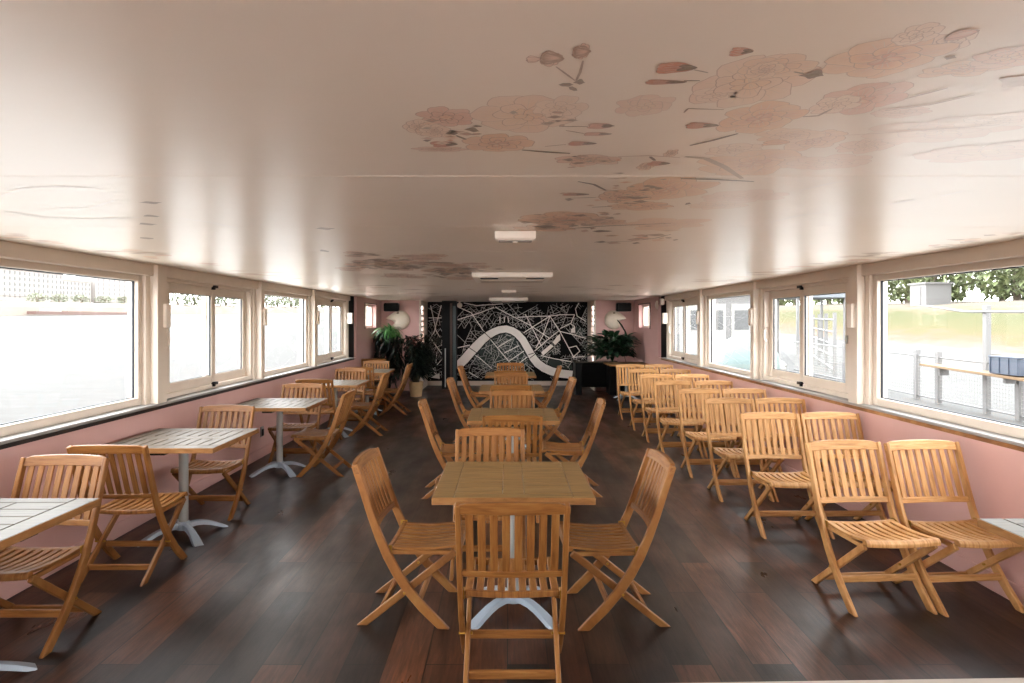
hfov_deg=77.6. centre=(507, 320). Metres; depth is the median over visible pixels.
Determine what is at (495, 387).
folding chair
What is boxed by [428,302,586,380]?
mural
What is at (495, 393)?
folding chair
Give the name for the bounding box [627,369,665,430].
folding chair
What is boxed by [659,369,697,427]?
folding chair
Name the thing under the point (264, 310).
wall lamp
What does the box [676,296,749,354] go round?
cabin
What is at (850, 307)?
wall lamp
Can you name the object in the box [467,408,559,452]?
pedestal table
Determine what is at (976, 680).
countertop
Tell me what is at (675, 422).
folding chair
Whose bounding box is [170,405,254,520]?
folding chair
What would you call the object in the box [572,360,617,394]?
side table
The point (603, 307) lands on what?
wall
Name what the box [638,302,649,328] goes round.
window
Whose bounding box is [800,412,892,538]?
folding chair
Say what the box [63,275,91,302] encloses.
building
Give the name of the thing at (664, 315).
wall lamp
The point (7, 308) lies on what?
bank
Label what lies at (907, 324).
bank
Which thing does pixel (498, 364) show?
folding chair
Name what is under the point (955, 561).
baseboard
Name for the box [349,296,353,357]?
trim
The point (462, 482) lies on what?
pedestal table
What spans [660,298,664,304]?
junction box
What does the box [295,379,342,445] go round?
folding chair
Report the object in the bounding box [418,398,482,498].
folding chair
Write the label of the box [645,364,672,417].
folding chair
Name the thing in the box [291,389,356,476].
folding chair
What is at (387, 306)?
loudspeaker
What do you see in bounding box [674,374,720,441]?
folding chair
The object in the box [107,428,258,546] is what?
pedestal table
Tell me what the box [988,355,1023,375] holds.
crate
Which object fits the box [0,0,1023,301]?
ceiling
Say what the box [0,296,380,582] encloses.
wall
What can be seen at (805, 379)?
window
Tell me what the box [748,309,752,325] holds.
wall lamp
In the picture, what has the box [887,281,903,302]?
tree
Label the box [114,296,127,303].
tree
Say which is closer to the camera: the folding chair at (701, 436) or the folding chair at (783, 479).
the folding chair at (783, 479)
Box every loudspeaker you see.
[384,303,398,310]
[616,303,630,310]
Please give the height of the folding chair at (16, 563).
0.858 m
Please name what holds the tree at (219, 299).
on the bank at (7, 308)
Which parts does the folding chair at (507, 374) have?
rail, backrest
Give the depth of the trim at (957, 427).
4.73 m
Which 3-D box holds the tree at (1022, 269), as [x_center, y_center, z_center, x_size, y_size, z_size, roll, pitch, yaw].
[42.229,-5.987,48.092,7.693,9.958,7.729,0,0,0]
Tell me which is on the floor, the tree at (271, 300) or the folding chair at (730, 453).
the folding chair at (730, 453)
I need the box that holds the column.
[442,301,456,388]
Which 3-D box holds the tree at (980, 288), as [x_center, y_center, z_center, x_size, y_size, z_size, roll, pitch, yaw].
[53.640,-8.760,68.818,7.584,14.868,7.953,0,0,26]
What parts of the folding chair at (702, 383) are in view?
leg, rail, backrest, seat, leg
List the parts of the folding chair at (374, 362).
backrest, rail, leg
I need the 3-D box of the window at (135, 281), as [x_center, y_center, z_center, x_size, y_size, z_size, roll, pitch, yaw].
[-2.995,0.151,4.130,0.070,1.047,2.060,0,0,0]
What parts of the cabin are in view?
door, door, door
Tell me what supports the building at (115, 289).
on the bank at (7, 308)
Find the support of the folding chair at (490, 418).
on the floor
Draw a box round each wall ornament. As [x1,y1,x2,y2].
[386,310,409,329]
[604,310,625,329]
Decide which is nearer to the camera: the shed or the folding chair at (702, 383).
the folding chair at (702, 383)
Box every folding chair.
[0,454,109,658]
[66,445,187,586]
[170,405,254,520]
[268,383,322,463]
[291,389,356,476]
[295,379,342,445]
[327,368,365,427]
[344,367,378,420]
[348,372,389,435]
[351,447,464,628]
[359,360,389,409]
[361,359,389,399]
[379,363,412,414]
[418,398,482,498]
[447,377,482,448]
[449,427,526,580]
[454,502,570,682]
[458,366,489,418]
[482,415,542,522]
[490,385,531,451]
[490,390,534,461]
[494,370,525,404]
[494,372,527,433]
[497,363,523,407]
[531,366,561,407]
[537,377,575,446]
[542,398,605,496]
[559,448,675,630]
[616,364,649,418]
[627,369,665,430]
[639,374,682,442]
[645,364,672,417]
[653,380,703,457]
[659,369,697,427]
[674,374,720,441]
[677,388,736,477]
[694,380,742,457]
[703,397,774,501]
[722,388,784,477]
[739,412,826,538]
[754,397,828,501]
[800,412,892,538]
[805,439,940,616]
[883,439,1023,616]
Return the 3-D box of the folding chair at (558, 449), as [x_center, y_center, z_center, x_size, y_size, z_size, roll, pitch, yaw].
[0.620,1.171,5.984,0.590,0.858,0.481,0,0,3]
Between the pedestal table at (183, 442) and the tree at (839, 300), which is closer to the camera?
the pedestal table at (183, 442)
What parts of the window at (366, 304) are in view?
frame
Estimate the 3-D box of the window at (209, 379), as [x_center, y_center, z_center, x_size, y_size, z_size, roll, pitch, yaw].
[-2.973,0.115,4.230,0.215,1.150,15.060,0,0,0]
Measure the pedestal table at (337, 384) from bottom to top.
0.730 m
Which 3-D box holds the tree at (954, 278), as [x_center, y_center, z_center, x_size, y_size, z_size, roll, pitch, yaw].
[42.837,-6.550,63.590,8.589,10.663,8.599,0,0,-8]
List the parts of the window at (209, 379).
handle, sash, sash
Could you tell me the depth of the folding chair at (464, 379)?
10.18 m
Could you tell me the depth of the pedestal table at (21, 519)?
2.88 m
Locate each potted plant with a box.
[370,323,405,396]
[403,334,442,396]
[582,320,640,391]
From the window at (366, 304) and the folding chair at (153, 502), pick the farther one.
the window at (366, 304)
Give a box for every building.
[0,268,62,301]
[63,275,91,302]
[79,276,127,302]
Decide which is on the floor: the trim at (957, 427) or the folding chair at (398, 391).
the folding chair at (398, 391)
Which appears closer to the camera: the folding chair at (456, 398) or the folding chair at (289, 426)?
the folding chair at (289, 426)
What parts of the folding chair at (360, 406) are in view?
seat, leg, leg, leg, backrest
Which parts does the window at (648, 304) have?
frame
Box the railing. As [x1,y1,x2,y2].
[813,313,836,376]
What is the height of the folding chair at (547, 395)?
0.858 m
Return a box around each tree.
[24,292,49,301]
[48,294,71,302]
[70,294,89,302]
[94,295,113,302]
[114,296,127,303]
[170,293,193,304]
[180,294,201,304]
[196,296,227,304]
[215,297,236,305]
[265,296,280,306]
[267,296,290,306]
[281,297,298,306]
[779,300,799,305]
[813,299,842,303]
[827,298,842,303]
[887,277,942,302]
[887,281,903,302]
[896,272,983,301]
[937,274,975,300]
[968,269,1021,300]
[972,267,1023,300]
[1007,267,1023,289]
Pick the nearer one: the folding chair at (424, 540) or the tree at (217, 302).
the folding chair at (424, 540)
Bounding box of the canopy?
[776,293,844,352]
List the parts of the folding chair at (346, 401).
seat, leg, leg, leg, backrest, rail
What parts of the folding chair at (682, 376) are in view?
leg, rail, backrest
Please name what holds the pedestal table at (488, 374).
on the floor
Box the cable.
[926,305,1023,312]
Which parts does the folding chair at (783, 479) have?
leg, leg, rail, backrest, rail, seat, leg, leg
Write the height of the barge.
4.200 m
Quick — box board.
[920,363,1023,383]
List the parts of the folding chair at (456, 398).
backrest, seat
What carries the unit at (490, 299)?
attached to the ceiling
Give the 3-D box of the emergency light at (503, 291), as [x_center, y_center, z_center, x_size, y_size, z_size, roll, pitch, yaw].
[0.020,-0.432,9.650,0.220,0.054,0.100,0,0,0]
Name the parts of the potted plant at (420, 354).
pot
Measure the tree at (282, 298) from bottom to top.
23.388 m
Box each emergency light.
[495,231,535,242]
[502,290,515,293]
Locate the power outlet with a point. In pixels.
(262, 427)
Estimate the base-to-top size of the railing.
1.880 m
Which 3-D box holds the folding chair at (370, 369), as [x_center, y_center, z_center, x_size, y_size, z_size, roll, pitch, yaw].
[-2.381,1.171,10.439,0.481,0.858,0.590,0,0,0]
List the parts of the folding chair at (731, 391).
leg, leg, rail, backrest, seat, leg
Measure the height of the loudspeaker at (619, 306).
0.190 m
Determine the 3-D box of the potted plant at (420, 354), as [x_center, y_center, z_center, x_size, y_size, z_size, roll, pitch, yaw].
[-1.811,0.936,13.531,0.862,1.329,1.028,0,0,-17]
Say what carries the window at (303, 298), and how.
in the wall at (184, 415)
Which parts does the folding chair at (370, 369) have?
backrest, rail, seat, leg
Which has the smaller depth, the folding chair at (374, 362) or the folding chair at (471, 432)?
the folding chair at (471, 432)
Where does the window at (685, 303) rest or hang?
in the wall at (995, 473)
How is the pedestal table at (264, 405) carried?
on the floor
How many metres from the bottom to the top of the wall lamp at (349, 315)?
0.200 m
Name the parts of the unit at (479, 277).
panel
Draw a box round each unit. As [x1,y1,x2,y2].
[472,272,552,282]
[489,298,527,301]
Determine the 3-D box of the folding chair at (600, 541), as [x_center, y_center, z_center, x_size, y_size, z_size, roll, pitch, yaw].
[0.589,1.171,3.521,0.590,0.858,0.481,0,0,-2]
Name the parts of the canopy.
post, post, post, post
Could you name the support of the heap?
on the quay
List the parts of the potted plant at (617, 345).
pot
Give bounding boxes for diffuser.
[499,240,531,242]
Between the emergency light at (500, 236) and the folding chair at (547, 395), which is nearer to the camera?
the emergency light at (500, 236)
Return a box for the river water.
[0,312,421,423]
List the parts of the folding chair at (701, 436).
leg, leg, rail, backrest, rail, seat, leg, leg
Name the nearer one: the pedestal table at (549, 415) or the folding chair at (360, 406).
the pedestal table at (549, 415)
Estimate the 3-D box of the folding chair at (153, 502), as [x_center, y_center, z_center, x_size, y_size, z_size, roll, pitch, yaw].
[-2.402,1.171,4.081,0.481,0.858,0.590,0,0,0]
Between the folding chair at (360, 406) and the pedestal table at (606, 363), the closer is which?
the folding chair at (360, 406)
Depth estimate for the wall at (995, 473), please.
4.36 m
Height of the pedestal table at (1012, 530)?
0.730 m
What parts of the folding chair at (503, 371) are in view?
rail, backrest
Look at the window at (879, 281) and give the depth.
4.60 m
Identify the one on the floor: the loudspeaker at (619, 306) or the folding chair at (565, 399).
the folding chair at (565, 399)
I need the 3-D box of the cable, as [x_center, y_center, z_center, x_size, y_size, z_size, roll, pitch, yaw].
[9.170,-0.236,11.308,0.818,0.276,8.606,0,0,9]
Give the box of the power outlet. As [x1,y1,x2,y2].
[260,426,263,436]
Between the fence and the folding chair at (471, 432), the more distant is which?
the fence
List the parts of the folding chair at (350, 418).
leg, seat, rail, rail, backrest, leg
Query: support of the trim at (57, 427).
attached to the wall at (184, 415)
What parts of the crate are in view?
lid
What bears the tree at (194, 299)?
on the bank at (7, 308)
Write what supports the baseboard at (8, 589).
attached to the wall at (184, 415)
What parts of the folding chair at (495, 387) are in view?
rail, backrest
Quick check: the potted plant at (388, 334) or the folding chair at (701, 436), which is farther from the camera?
the potted plant at (388, 334)
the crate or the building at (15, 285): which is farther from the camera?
the building at (15, 285)
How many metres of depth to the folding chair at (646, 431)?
8.71 m
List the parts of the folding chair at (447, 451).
rail, backrest, leg, leg, leg, leg, seat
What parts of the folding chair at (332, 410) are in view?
leg, rail, backrest, seat, rail, leg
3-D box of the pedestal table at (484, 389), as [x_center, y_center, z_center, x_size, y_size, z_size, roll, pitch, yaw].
[0.050,1.235,8.250,0.806,0.730,0.806,0,0,0]
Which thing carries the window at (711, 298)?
in the wall at (995, 473)
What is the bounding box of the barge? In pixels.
[27,308,127,314]
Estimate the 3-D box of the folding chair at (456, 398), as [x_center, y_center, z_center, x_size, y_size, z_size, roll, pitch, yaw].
[-0.479,1.171,8.191,0.590,0.858,0.481,0,0,2]
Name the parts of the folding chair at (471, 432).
leg, seat, rail, backrest, leg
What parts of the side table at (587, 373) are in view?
panel, panel, panel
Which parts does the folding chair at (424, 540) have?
rail, backrest, rail, leg, leg, leg, seat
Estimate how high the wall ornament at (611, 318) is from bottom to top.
0.436 m
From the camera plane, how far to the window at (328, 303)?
10.71 m
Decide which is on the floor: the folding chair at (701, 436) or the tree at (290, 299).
the folding chair at (701, 436)
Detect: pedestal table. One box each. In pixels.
[0,498,99,671]
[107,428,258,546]
[236,398,327,476]
[317,380,369,437]
[340,369,393,414]
[432,462,595,628]
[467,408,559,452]
[479,385,543,446]
[485,372,535,384]
[604,362,647,400]
[977,519,1023,546]
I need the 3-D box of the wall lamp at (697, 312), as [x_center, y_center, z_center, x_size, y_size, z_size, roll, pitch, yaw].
[2.884,-0.040,9.560,0.088,0.200,0.096,0,0,0]
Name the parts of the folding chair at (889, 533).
leg, leg, rail, backrest, rail, seat, leg, leg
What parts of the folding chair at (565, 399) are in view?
seat, leg, leg, backrest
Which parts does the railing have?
post, post, post, post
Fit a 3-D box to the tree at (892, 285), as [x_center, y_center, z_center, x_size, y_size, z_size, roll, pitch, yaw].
[45.018,-6.941,71.525,8.004,11.066,8.462,0,0,0]
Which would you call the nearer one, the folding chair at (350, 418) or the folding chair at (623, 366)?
the folding chair at (350, 418)
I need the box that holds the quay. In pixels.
[593,324,1023,425]
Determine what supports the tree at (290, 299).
on the bank at (7, 308)
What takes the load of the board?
attached to the fence
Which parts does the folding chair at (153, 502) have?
leg, leg, rail, backrest, rail, seat, leg, leg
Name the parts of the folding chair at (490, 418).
leg, rail, backrest, seat, rail, leg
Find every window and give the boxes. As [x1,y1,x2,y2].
[0,240,349,436]
[0,258,141,435]
[265,291,306,375]
[318,297,345,363]
[365,302,376,328]
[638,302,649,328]
[665,239,1023,438]
[668,297,696,363]
[708,291,749,375]
[873,257,1023,437]
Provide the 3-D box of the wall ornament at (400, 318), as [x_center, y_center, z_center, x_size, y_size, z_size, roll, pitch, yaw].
[-2.490,-0.011,14.440,0.550,0.436,0.120,0,0,0]
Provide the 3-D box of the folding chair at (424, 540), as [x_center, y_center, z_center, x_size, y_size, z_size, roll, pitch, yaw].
[-0.529,1.171,3.541,0.590,0.858,0.481,0,0,2]
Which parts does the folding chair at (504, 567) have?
leg, leg, seat, rail, rail, backrest, leg, leg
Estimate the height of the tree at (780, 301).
10.868 m
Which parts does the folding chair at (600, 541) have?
seat, leg, leg, leg, rail, backrest, rail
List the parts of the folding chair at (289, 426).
leg, leg, seat, rail, backrest, rail, leg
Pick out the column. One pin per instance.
(449, 308)
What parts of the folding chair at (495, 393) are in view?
leg, rail, backrest, seat, leg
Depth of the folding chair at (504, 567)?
2.70 m
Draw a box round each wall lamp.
[163,304,170,327]
[263,309,266,325]
[317,311,319,323]
[347,313,352,323]
[662,313,667,323]
[696,311,698,324]
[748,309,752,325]
[847,304,853,327]
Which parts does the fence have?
post, rail, rail, post, post, post, post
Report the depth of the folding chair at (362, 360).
12.47 m
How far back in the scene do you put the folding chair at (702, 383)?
7.84 m
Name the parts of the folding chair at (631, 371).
leg, leg, rail, backrest, seat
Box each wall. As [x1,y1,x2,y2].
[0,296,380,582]
[381,300,418,390]
[596,300,633,390]
[634,296,1023,587]
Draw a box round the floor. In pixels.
[0,386,1023,682]
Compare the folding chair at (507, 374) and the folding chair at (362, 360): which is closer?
the folding chair at (507, 374)
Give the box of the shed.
[907,282,953,305]
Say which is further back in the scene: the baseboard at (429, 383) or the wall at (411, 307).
the baseboard at (429, 383)
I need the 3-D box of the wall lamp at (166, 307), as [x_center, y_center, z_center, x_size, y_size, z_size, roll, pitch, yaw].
[-2.884,-0.040,5.340,0.088,0.200,0.096,0,0,0]
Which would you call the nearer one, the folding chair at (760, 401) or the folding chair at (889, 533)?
the folding chair at (889, 533)
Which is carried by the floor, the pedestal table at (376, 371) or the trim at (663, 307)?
the pedestal table at (376, 371)
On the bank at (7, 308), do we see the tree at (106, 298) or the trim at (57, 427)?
the tree at (106, 298)
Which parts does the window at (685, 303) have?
sash, sash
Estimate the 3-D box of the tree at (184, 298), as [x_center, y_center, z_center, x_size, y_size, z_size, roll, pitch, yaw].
[-337.262,-23.766,653.710,29.494,17.876,29.661,0,0,0]
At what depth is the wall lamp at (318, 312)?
9.58 m
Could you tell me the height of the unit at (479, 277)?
0.058 m
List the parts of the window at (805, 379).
handle, sash, sash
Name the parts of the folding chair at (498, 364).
rail, backrest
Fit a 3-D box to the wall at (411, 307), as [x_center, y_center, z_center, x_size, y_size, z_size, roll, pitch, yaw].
[-2.545,0.570,14.550,1.070,2.060,0.100,0,0,0]
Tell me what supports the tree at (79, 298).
on the bank at (7, 308)
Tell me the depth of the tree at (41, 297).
454.23 m
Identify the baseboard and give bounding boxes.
[0,389,376,599]
[427,381,566,385]
[634,387,1023,606]
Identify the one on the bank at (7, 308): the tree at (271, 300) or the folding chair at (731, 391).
the tree at (271, 300)
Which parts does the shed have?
door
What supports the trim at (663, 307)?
attached to the wall at (995, 473)
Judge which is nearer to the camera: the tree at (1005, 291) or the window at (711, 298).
the window at (711, 298)
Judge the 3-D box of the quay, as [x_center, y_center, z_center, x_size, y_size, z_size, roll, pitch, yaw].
[16.700,1.812,25.000,26.600,2.515,130.000,0,0,0]
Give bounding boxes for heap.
[716,333,779,369]
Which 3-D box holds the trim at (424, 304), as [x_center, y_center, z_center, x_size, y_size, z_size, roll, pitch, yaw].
[-1.990,0.570,15.094,0.040,2.060,1.212,0,0,0]
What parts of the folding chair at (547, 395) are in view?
seat, leg, leg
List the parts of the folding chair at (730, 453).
leg, leg, rail, backrest, rail, seat, leg, leg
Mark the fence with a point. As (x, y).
(986, 317)
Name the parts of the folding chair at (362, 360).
rail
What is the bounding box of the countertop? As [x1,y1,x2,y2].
[709,678,1023,682]
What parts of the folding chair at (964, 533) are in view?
leg, rail, leg, backrest, rail, seat, leg, leg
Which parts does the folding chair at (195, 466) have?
leg, leg, seat, backrest, rail, rail, leg, leg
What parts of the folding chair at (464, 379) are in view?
backrest, leg, leg, leg, seat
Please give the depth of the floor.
3.60 m
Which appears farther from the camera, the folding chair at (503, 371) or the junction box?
the junction box
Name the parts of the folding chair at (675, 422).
leg, leg, rail, backrest, rail, seat, leg, leg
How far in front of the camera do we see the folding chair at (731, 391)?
6.90 m
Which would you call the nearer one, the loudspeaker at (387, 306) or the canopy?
the loudspeaker at (387, 306)
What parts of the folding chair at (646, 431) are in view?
leg, leg, rail, backrest, rail, seat, leg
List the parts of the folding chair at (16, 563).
leg, leg, seat, backrest, leg, rail, rail, leg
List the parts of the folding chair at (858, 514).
leg, leg, rail, backrest, rail, seat, leg, leg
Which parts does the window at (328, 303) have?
sash, sash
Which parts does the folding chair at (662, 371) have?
rail, backrest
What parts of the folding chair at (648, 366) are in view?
rail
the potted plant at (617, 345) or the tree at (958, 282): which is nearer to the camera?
the potted plant at (617, 345)
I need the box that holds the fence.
[794,305,1023,420]
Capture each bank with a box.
[0,301,338,315]
[593,300,1023,355]
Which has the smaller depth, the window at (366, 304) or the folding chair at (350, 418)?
the folding chair at (350, 418)
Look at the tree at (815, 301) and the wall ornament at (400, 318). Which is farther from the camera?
the tree at (815, 301)
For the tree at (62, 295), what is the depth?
478.25 m
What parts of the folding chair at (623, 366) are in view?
leg, leg, rail, backrest, seat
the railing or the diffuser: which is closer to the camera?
the diffuser
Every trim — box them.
[0,357,352,444]
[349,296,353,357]
[419,300,427,388]
[587,300,595,390]
[661,296,665,357]
[662,357,1023,446]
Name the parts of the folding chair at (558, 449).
seat, leg, leg, leg, leg, backrest, rail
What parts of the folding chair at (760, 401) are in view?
leg, leg, rail, backrest, rail, seat, leg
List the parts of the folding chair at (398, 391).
seat, leg, leg, leg, backrest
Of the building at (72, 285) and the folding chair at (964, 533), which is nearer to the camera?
the folding chair at (964, 533)
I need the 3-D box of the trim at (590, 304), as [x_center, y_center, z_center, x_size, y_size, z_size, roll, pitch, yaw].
[1.990,0.570,15.094,0.040,2.060,1.212,0,0,0]
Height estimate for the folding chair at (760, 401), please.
0.858 m
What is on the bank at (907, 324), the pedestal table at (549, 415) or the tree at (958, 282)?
the tree at (958, 282)

